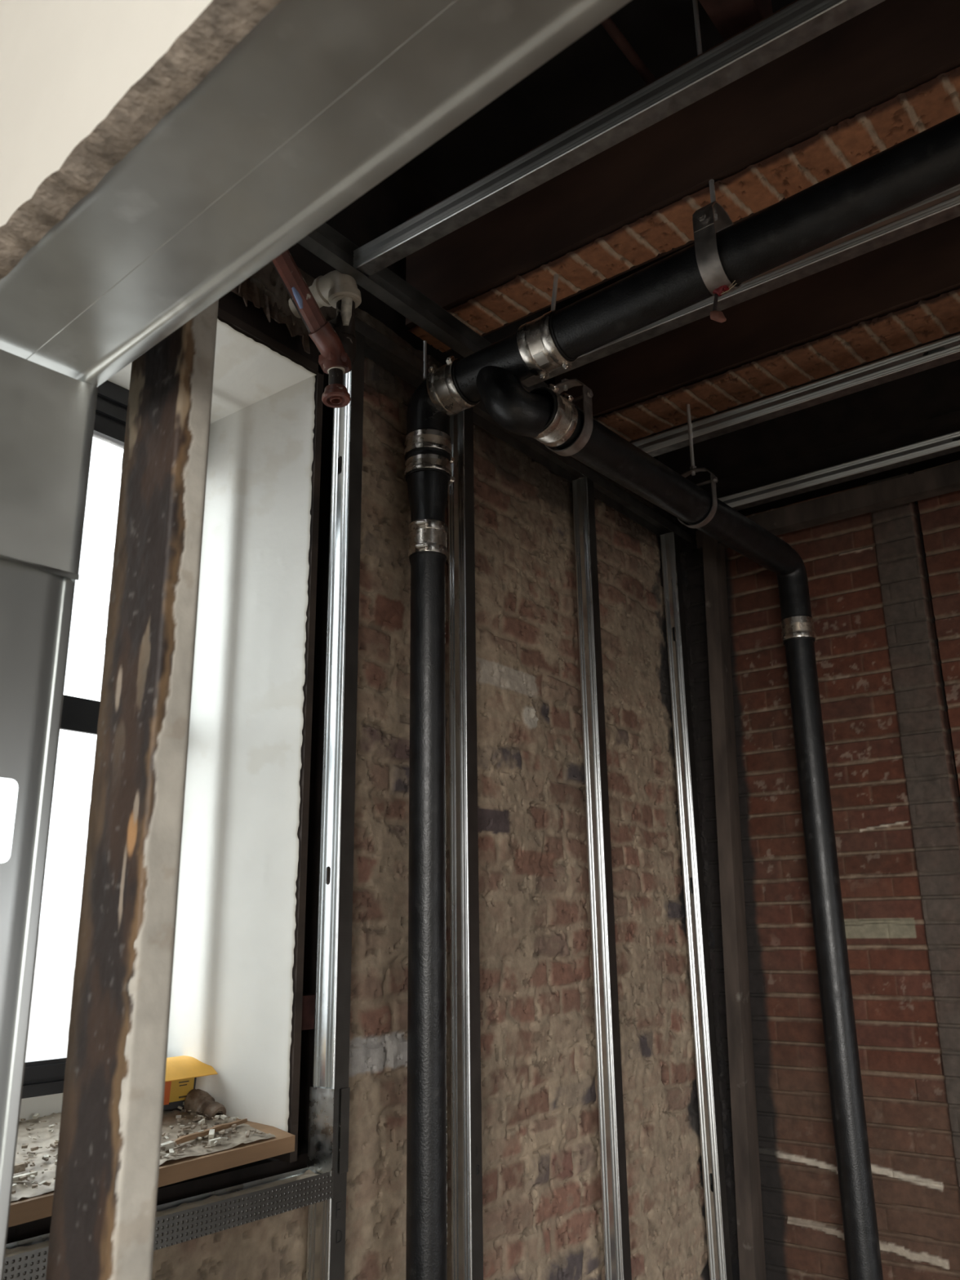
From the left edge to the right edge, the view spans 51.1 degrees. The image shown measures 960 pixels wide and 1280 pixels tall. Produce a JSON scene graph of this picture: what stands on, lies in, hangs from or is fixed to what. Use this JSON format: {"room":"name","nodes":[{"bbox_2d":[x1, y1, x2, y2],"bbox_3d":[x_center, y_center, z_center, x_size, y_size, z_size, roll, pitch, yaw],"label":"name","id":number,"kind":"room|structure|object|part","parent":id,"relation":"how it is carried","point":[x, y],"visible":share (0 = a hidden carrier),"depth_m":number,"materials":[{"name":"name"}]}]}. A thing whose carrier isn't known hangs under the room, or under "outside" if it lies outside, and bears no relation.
{"room":"building under construction","nodes":[
{"label":"building under construction","id":0,"kind":"room"},
{"bbox_2d":[0,0,282,279],"bbox_3d":[0.389,-0.332,0.238,3.621,3.760,0.204,-15,-21,40],"label":"wall partition","id":1,"kind":"structure","parent":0,"point":[83,82],"depth_m":0.81,"materials":[{"name":"white paint"}]},
{"bbox_2d":[0,0,631,580],"bbox_3d":[0.331,-0.433,0.341,3.000,0.293,0.161,-15,-21,40],"label":"metal beam","id":2,"kind":"structure","parent":1,"relation":"attached to","point":[320,102],"depth_m":0.83,"materials":[{"name":"metal"}]},
{"bbox_3d":[-0.481,-0.191,1.040,0.006,0.225,0.160,-14,-21,39],"label":"downturned leg","id":3,"kind":"part","parent":2,"relation":"part of","materials":[{"name":"grey metal"}]},
{"bbox_2d":[6,162,676,1244],"bbox_3d":[-0.192,0.412,2.683,0.380,3.700,3.320,-13,-20,36],"label":"framing","id":4,"kind":"structure","parent":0,"point":[404,193],"depth_m":2.44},
{"bbox_2d":[18,380,128,1121],"bbox_3d":[-0.935,0.100,1.949,0.070,1.570,0.880,-13,-20,36],"label":"window","id":5,"kind":"structure","parent":4,"relation":"in","point":[42,1089],"depth_m":2.05,"materials":[{"name":"brown metal"}]},
{"bbox_3d":[-0.916,0.828,1.725,0.040,0.047,0.870,-13,-20,36],"label":"sub frame","id":6,"kind":"part","parent":5,"relation":"part of","materials":[{"name":"white paint"}]},
{"bbox_3d":[-0.916,0.766,1.752,0.032,0.030,0.805,-13,-20,36],"label":"rail","id":7,"kind":"part","parent":5,"relation":"part of","materials":[{"name":"brown metal"}]},
{"bbox_3d":[-0.935,0.121,1.947,0.035,0.070,0.805,-13,-20,36],"label":"meeting rail","id":8,"kind":"part","parent":5,"relation":"part of","materials":[{"name":"brown metal"}]},
{"bbox_2d":[8,1108,295,1227],"bbox_3d":[-0.760,0.859,1.632,0.325,0.102,0.930,-13,-20,36],"label":"window sill","id":9,"kind":"structure","parent":4,"relation":"attached to","point":[28,1204],"depth_m":1.75,"materials":[{"name":"paint"}]},
{"bbox_2d":[13,1171,37,1181],"bbox_3d":[-0.737,0.817,1.507,0.013,0.009,0.150,-12,-19,34],"label":"wood splinter","id":10,"kind":"object","parent":9,"relation":"on","point":[33,1173],"visible":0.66,"depth_m":1.55,"materials":[{"name":"beige wood"}]},
{"bbox_2d":[11,1103,266,1194],"bbox_3d":[-0.761,0.836,1.640,0.333,0.067,0.840,-13,-20,36],"label":"rubble","id":11,"kind":"object","parent":9,"relation":"on","point":[19,1167],"visible":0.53,"depth_m":1.76,"materials":[{"name":"grey concrete"}]},
{"bbox_2d":[163,1055,217,1110],"bbox_3d":[-0.606,0.860,1.942,0.098,0.089,0.170,-13,-20,36],"label":"box","id":12,"kind":"object","parent":9,"relation":"on","point":[182,1072],"visible":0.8,"depth_m":1.95,"materials":[{"name":"yellow cardboard"}]},
{"bbox_3d":[-0.624,0.859,1.907,0.006,0.052,0.085,-12,-20,35],"label":"orange panel","id":13,"kind":"part","parent":12,"relation":"part of","materials":[{"name":"orange cardboard"}]},
{"bbox_3d":[-0.582,0.874,1.961,0.005,0.048,0.055,-12,-20,35],"label":"yellow panel","id":14,"kind":"part","parent":12,"relation":"part of","materials":[{"name":"yellow cardboard"}]},
{"bbox_2d":[182,1088,226,1119],"bbox_3d":[-0.561,0.910,1.974,0.140,0.084,0.052,-9,-18,26],"label":"rock","id":15,"kind":"object","parent":9,"relation":"on","point":[198,1100],"visible":0.58,"depth_m":1.95,"materials":[{"name":"brown stone"}]},
{"bbox_2d":[175,1118,247,1144],"bbox_3d":[-0.493,0.897,1.835,0.012,0.015,0.188,-9,-18,27],"label":"wood splinter","id":16,"kind":"object","parent":9,"relation":"on","point":[183,1139],"visible":0.96,"depth_m":1.82,"materials":[{"name":"brown wood"}]},
{"bbox_2d":[106,318,315,424],"bbox_3d":[-0.800,-0.661,2.094,0.326,0.075,0.942,-13,-20,36],"label":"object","id":17,"kind":"structure","parent":4,"relation":"attached to","point":[246,371],"depth_m":2.31,"materials":[{"name":"paint"}]},
{"bbox_2d":[166,375,315,1132],"bbox_3d":[-0.536,0.189,2.187,0.338,1.662,0.030,-7,-17,21],"label":"window reveal","id":18,"kind":"structure","parent":4,"relation":"attached to","point":[232,995],"depth_m":2.15,"materials":[{"name":"paint"}]},
{"bbox_2d":[217,306,322,373],"bbox_3d":[-0.795,-0.710,2.115,0.328,0.020,0.960,-13,-20,36],"label":"trim","id":19,"kind":"structure","parent":4,"relation":"attached to","point":[235,323],"depth_m":2.25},
{"bbox_2d":[217,291,328,408],"bbox_3d":[-0.715,-0.813,2.184,0.210,0.210,1.120,-13,-20,36],"label":"lintel","id":20,"kind":"object","parent":4,"relation":"attached to","point":[231,303],"depth_m":2.28,"materials":[{"name":"black wood"}]},
{"bbox_2d":[270,364,324,1162],"bbox_3d":[-0.496,0.200,2.242,0.328,1.710,0.018,-13,-20,36],"label":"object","id":21,"kind":"structure","parent":4,"relation":"attached to","point":[308,687],"depth_m":2.11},
{"bbox_2d":[301,992,315,1030],"bbox_3d":[-0.350,0.769,2.084,0.060,0.065,0.158,-13,-20,36],"label":"block","id":22,"kind":"object","parent":4,"relation":"attached to","point":[308,1002],"visible":0.14,"depth_m":2.04,"materials":[{"name":"brown wood"}]},
{"bbox_2d":[151,261,739,1279],"bbox_3d":[-0.062,0.594,2.447,0.076,2.815,2.915,-12,-20,35],"label":"brick wall","id":23,"kind":"structure","parent":4,"relation":"in","point":[542,1207],"depth_m":2.70,"materials":[{"name":"brown brick"}]},
{"bbox_2d":[238,277,310,354],"bbox_3d":[-0.472,-0.745,2.266,0.031,0.118,0.230,-13,-20,36],"label":"lining","id":24,"kind":"object","parent":23,"relation":"attached to","point":[245,287],"visible":0.84,"depth_m":2.27,"materials":[{"name":"brown wood"}]},
{"bbox_2d":[407,0,795,304],"bbox_3d":[1.752,-1.753,1.890,5.200,0.130,3.480,-13,-20,36],"label":"ceiling","id":25,"kind":"structure","parent":0,"point":[592,73],"depth_m":2.65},
{"bbox_2d":[600,16,656,84],"bbox_3d":[0.151,-1.469,2.133,0.024,0.024,1.020,-13,-20,36],"label":"ceiling bar","id":26,"kind":"object","parent":25,"relation":"attached to","point":[608,24],"visible":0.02,"depth_m":2.37,"materials":[{"name":"black metal"}]},
{"bbox_2d":[692,0,742,297],"bbox_3d":[0.493,-1.133,2.192,0.046,0.852,0.150,-13,-20,36],"label":"hanger","id":27,"kind":"object","parent":25,"relation":"hanging from","point":[712,218],"visible":0.68,"depth_m":2.06,"materials":[{"name":"metal"}]},
{"bbox_3d":[0.492,-1.215,2.216,0.011,0.680,0.011,-13,-20,36],"label":"rod","id":28,"kind":"part","parent":27,"relation":"part of","materials":[{"name":"metal"}]},
{"bbox_2d":[712,280,736,311],"bbox_3d":[0.503,-0.710,2.067,0.056,0.059,0.018,-13,-20,36],"label":"tag","id":29,"kind":"object","parent":27,"relation":"hanging from","point":[720,291],"visible":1,"depth_m":2.07,"materials":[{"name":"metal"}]},
{"bbox_2d":[698,0,773,40],"bbox_3d":[0.342,-1.549,1.990,0.095,0.130,1.000,-13,-20,36],"label":"ceiling timber","id":30,"kind":"structure","parent":25,"relation":"attached to","point":[730,18],"depth_m":2.26,"materials":[{"name":"brown wood"}]},
{"bbox_2d":[353,0,885,277],"bbox_3d":[0.880,-1.100,1.404,2.900,0.050,0.042,-13,-20,36],"label":"channel","id":31,"kind":"object","parent":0,"point":[801,22],"visible":1,"depth_m":1.85,"materials":[{"name":"metal"}]},
{"bbox_2d":[405,0,959,352],"bbox_3d":[1.102,-1.244,1.836,3.150,0.342,0.170,-13,-20,36],"label":"beam","id":32,"kind":"structure","parent":0,"point":[887,74],"depth_m":2.18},
{"bbox_2d":[551,273,558,310],"bbox_3d":[0.178,-0.819,2.422,0.031,0.161,0.011,-8,-18,25],"label":"rod","id":33,"kind":"object","parent":32,"relation":"hanging from","point":[556,275],"visible":0.6,"depth_m":2.42,"materials":[{"name":"metal"}]},
{"bbox_2d":[555,216,959,441],"bbox_3d":[1.562,-1.084,2.412,3.150,0.342,0.230,-13,-20,36],"label":"beam","id":34,"kind":"structure","parent":0,"point":[904,294],"depth_m":2.81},
{"bbox_2d":[676,404,718,528],"bbox_3d":[0.633,-0.527,2.992,0.146,0.407,0.024,-14,-21,38],"label":"hanger","id":35,"kind":"object","parent":34,"relation":"hanging from","point":[693,469],"visible":0.72,"depth_m":2.96,"materials":[{"name":"metal"}]},
{"bbox_2d":[554,408,793,572],"bbox_3d":[0.587,-0.406,2.898,0.107,0.120,1.292,-14,-21,38],"label":"horizontal pipe","id":36,"kind":"object","parent":35,"relation":"hanging from","point":[606,452],"visible":0.8,"depth_m":2.79,"materials":[{"name":"black metal"}]},
{"bbox_2d":[545,378,593,456],"bbox_3d":[0.214,-0.551,2.477,0.151,0.197,0.035,-14,-21,38],"label":"hanger","id":37,"kind":"object","parent":36,"relation":"attached to","point":[566,384],"visible":0.68,"depth_m":2.44,"materials":[{"name":"metal"}]},
{"bbox_3d":[0.213,-0.629,2.499,0.011,0.014,0.011,-13,-20,36],"label":"rod","id":38,"kind":"part","parent":37,"relation":"part of","materials":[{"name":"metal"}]},
{"bbox_3d":[0.632,-0.606,3.015,0.011,0.241,0.011,-13,-20,36],"label":"rod","id":39,"kind":"part","parent":35,"relation":"part of","materials":[{"name":"metal"}]},
{"bbox_2d":[682,440,959,812],"bbox_3d":[2.740,0.301,2.436,4.605,3.700,0.370,-13,-20,36],"label":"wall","id":40,"kind":"structure","parent":0,"point":[911,468],"depth_m":3.49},
{"bbox_2d":[656,331,959,497],"bbox_3d":[2.003,-0.964,2.996,3.175,0.340,0.210,-13,-20,36],"label":"beam","id":41,"kind":"structure","parent":40,"relation":"attached to","point":[922,406],"depth_m":3.45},
{"bbox_2d":[684,459,959,1279],"bbox_3d":[1.571,0.675,3.001,1.950,2.625,0.056,-12,-20,35],"label":"wall","id":42,"kind":"structure","parent":0,"point":[895,791],"depth_m":3.25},
{"bbox_3d":[0.611,1.422,-0.634,5.200,0.100,7.380,-13,-20,36],"label":"floor","id":43,"kind":"structure","parent":0,"visible":0},
{"bbox_2d":[0,558,75,1279],"bbox_3d":[-0.484,0.712,0.799,0.042,2.086,0.152,-15,-21,40],"label":"metal panel","id":44,"kind":"object","parent":43,"relation":"on","point":[36,605],"visible":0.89,"depth_m":0.99,"materials":[{"name":"metal"}]},
{"bbox_2d":[45,299,218,1279],"bbox_3d":[-0.365,0.646,0.960,0.108,2.300,0.054,-13,-20,36],"label":"post","id":45,"kind":"object","parent":43,"relation":"on","point":[105,1196],"visible":0.9,"depth_m":1.06,"materials":[{"name":"paint"}]},
{"bbox_2d":[405,553,447,1279],"bbox_3d":[-0.111,0.933,2.101,0.087,2.373,0.087,-13,-20,36],"label":"stack","id":46,"kind":"object","parent":43,"relation":"on","point":[426,1254],"visible":0.99,"depth_m":2.16,"materials":[{"name":"black metal"}]},
{"bbox_2d":[408,517,447,559],"bbox_3d":[-0.129,-0.239,2.434,0.097,0.093,0.106,-13,-20,36],"label":"clamp","id":47,"kind":"object","parent":46,"relation":"on","point":[426,535],"visible":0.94,"depth_m":2.40,"materials":[{"name":"metal"}]},
{"bbox_2d":[407,470,448,521],"bbox_3d":[-0.128,-0.336,2.467,0.104,0.166,0.104,-13,-20,36],"label":"pipe reducer","id":48,"kind":"object","parent":47,"relation":"attached to","point":[428,490],"visible":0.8,"depth_m":2.43,"materials":[{"name":"black metal"}]},
{"bbox_2d":[405,378,453,459],"bbox_3d":[-0.107,-0.560,2.512,0.170,0.230,0.109,-13,-20,36],"label":"pipe elbow","id":49,"kind":"object","parent":48,"relation":"attached to","point":[421,411],"visible":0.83,"depth_m":2.48,"materials":[{"name":"black metal"}]},
{"bbox_2d":[404,426,454,464],"bbox_3d":[-0.130,-0.478,2.508,0.120,0.060,0.120,-4,-16,12],"label":"clamp","id":50,"kind":"object","parent":49,"relation":"attached to","point":[424,437],"visible":0.68,"depth_m":2.46,"materials":[{"name":"metal"}]},
{"bbox_2d":[425,355,479,416],"bbox_3d":[-0.064,-0.627,2.497,0.095,0.125,0.122,-13,-20,36],"label":"clamp","id":51,"kind":"object","parent":49,"relation":"attached to","point":[442,389],"visible":0.73,"depth_m":2.46,"materials":[{"name":"metal"}]},
{"bbox_2d":[454,333,554,437],"bbox_3d":[0.061,-0.592,2.417,0.266,0.253,0.182,-13,-20,36],"label":"pipe fitting","id":52,"kind":"object","parent":49,"relation":"attached to","point":[494,374],"visible":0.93,"depth_m":2.34,"materials":[{"name":"black metal"}]},
{"bbox_2d":[515,310,577,379],"bbox_3d":[0.158,-0.685,2.337,0.105,0.138,0.127,-13,-20,36],"label":"clamp","id":53,"kind":"object","parent":52,"relation":"attached to","point":[538,348],"visible":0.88,"depth_m":2.30,"materials":[{"name":"metal"}]},
{"bbox_2d":[551,113,959,358],"bbox_3d":[1.151,-0.971,1.622,2.525,0.231,0.113,-13,-20,36],"label":"horizontal pipe","id":54,"kind":"object","parent":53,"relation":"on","point":[925,165],"visible":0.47,"depth_m":1.98,"materials":[{"name":"black metal"}]},
{"bbox_2d":[710,310,726,322],"bbox_3d":[0.489,-0.665,2.066,0.033,0.034,0.022,-13,-20,36],"label":"lump","id":55,"kind":"object","parent":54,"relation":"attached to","point":[717,316],"visible":1,"depth_m":2.06,"materials":[{"name":"brown"}]},
{"bbox_2d":[529,383,577,446],"bbox_3d":[0.162,-0.535,2.408,0.123,0.124,0.098,-13,-20,36],"label":"clamp","id":56,"kind":"object","parent":52,"relation":"attached to","point":[562,423],"visible":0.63,"depth_m":2.38,"materials":[{"name":"metal"}]},
{"bbox_2d":[404,451,455,484],"bbox_3d":[-0.129,-0.420,2.491,0.118,0.048,0.118,-6,-17,17],"label":"clamp","id":57,"kind":"object","parent":48,"relation":"attached to","point":[426,460],"visible":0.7,"depth_m":2.44,"materials":[{"name":"metal"}]},
{"bbox_2d":[702,532,766,1279],"bbox_3d":[0.841,0.996,3.314,0.137,2.900,0.090,-13,-20,36],"label":"post","id":58,"kind":"object","parent":43,"relation":"on","point":[752,1264],"visible":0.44,"depth_m":3.30,"materials":[{"name":"metal"}]},
{"bbox_2d":[695,461,959,551],"bbox_3d":[1.990,-0.627,2.863,2.960,0.070,0.065,-13,-20,36],"label":"board","id":59,"kind":"object","parent":58,"relation":"attached to","point":[944,479],"visible":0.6,"depth_m":3.36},
{"bbox_2d":[297,222,605,426],"bbox_3d":[0.267,-0.653,2.934,0.035,0.062,2.130,-13,-20,36],"label":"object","id":60,"kind":"object","parent":59,"relation":"attached to","point":[324,242],"visible":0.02,"depth_m":2.37,"materials":[{"name":"grey metal"}]},
{"bbox_2d":[271,248,355,408],"bbox_3d":[-0.405,-0.749,2.136,0.090,0.437,0.390,-13,-20,36],"label":"pipe","id":61,"kind":"object","parent":60,"relation":"attached to","point":[337,357],"visible":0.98,"depth_m":2.16,"materials":[{"name":"red metal"}]},
{"bbox_2d":[288,270,361,337],"bbox_3d":[-0.356,-0.745,2.285,0.208,0.169,0.078,-13,-20,36],"label":"ivory elbow","id":62,"kind":"object","parent":60,"relation":"attached to","point":[335,289],"visible":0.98,"depth_m":2.23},
{"bbox_2d":[520,183,959,387],"bbox_3d":[1.256,-0.970,1.876,2.900,0.050,0.042,-13,-20,36],"label":"channel","id":63,"kind":"object","parent":60,"relation":"attached to","point":[941,207],"visible":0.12,"depth_m":2.24,"materials":[{"name":"metal"}]},
{"bbox_2d":[631,333,959,457],"bbox_3d":[1.616,-0.845,2.326,2.900,0.050,0.042,-13,-20,36],"label":"channel","id":64,"kind":"object","parent":60,"relation":"attached to","point":[946,350],"visible":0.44,"depth_m":2.81,"materials":[{"name":"metal"}]},
{"bbox_2d":[717,430,959,511],"bbox_3d":[1.961,-0.725,2.759,2.900,0.050,0.042,-13,-20,36],"label":"channel","id":65,"kind":"object","parent":60,"relation":"attached to","point":[945,444],"visible":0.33,"depth_m":3.29,"materials":[{"name":"metal"}]},
{"bbox_2d":[784,638,883,1279],"bbox_3d":[1.088,1.157,3.046,0.094,2.436,0.094,-13,-20,36],"label":"pipe","id":66,"kind":"object","parent":43,"relation":"on","point":[864,1261],"visible":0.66,"depth_m":3.05,"materials":[{"name":"black metal"}]},
{"bbox_2d":[775,547,811,619],"bbox_3d":[1.041,-0.194,3.401,0.104,0.250,0.186,-13,-20,36],"label":"pipe elbow","id":67,"kind":"object","parent":66,"relation":"attached to","point":[793,581],"visible":0.74,"depth_m":3.38,"materials":[{"name":"black metal"}]},
{"bbox_2d":[781,614,815,644],"bbox_3d":[1.073,-0.032,3.389,0.111,0.083,0.109,10,-19,-32],"label":"clamp","id":68,"kind":"object","parent":66,"relation":"attached to","point":[794,626],"visible":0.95,"depth_m":3.35,"materials":[{"name":"metal"}]},
{"bbox_3d":[0.006,2.113,1.982,0.062,0.035,2.730,-13,-20,36],"label":"track","id":69,"kind":"object","parent":43,"relation":"on","visible":0},
{"bbox_2d":[306,329,364,1279],"bbox_3d":[-0.294,0.649,2.023,0.062,2.880,0.042,-13,-20,36],"label":"stud","id":70,"kind":"object","parent":69,"relation":"on","point":[326,1219],"visible":0.9,"depth_m":2.09,"materials":[{"name":"metal"}]},
{"bbox_2d":[2,1086,350,1279],"bbox_3d":[-0.604,0.851,1.537,0.066,0.188,1.072,-13,-20,36],"label":"track","id":71,"kind":"object","parent":70,"relation":"attached to","point":[188,1219],"visible":0.77,"depth_m":1.75,"materials":[{"name":"metal"}]},
{"bbox_2d":[328,316,697,553],"bbox_3d":[0.237,-0.555,3.113,0.062,0.035,1.890,-13,-20,36],"label":"track","id":72,"kind":"object","parent":70,"relation":"attached to","point":[380,349],"visible":0.52,"depth_m":3.05,"materials":[{"name":"grey metal"}]},
{"bbox_2d":[422,340,426,379],"bbox_3d":[-0.142,-0.723,2.595,0.009,0.110,0.009,-13,-20,36],"label":"rod","id":73,"kind":"object","parent":72,"relation":"attached to","point":[424,342],"visible":0.87,"depth_m":2.59,"materials":[{"name":"metal"}]},
{"bbox_2d":[448,406,483,1279],"bbox_3d":[-0.035,0.739,2.345,0.058,2.880,0.042,-13,-20,36],"label":"stud","id":74,"kind":"object","parent":69,"relation":"on","point":[466,1167],"visible":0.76,"depth_m":2.38,"materials":[{"name":"metal"}]},
{"bbox_2d":[572,476,631,1279],"bbox_3d":[0.347,0.872,2.826,0.056,2.880,0.042,-13,-20,36],"label":"stud","id":75,"kind":"object","parent":69,"relation":"on","point":[616,1241],"visible":1,"depth_m":2.85,"materials":[{"name":"metal"}]},
{"bbox_2d":[659,532,732,1279],"bbox_3d":[0.712,0.999,3.282,0.056,2.880,0.042,-13,-20,36],"label":"stud","id":76,"kind":"object","parent":69,"relation":"on","point":[719,1257],"visible":1,"depth_m":3.28,"materials":[{"name":"metal"}]}
]}

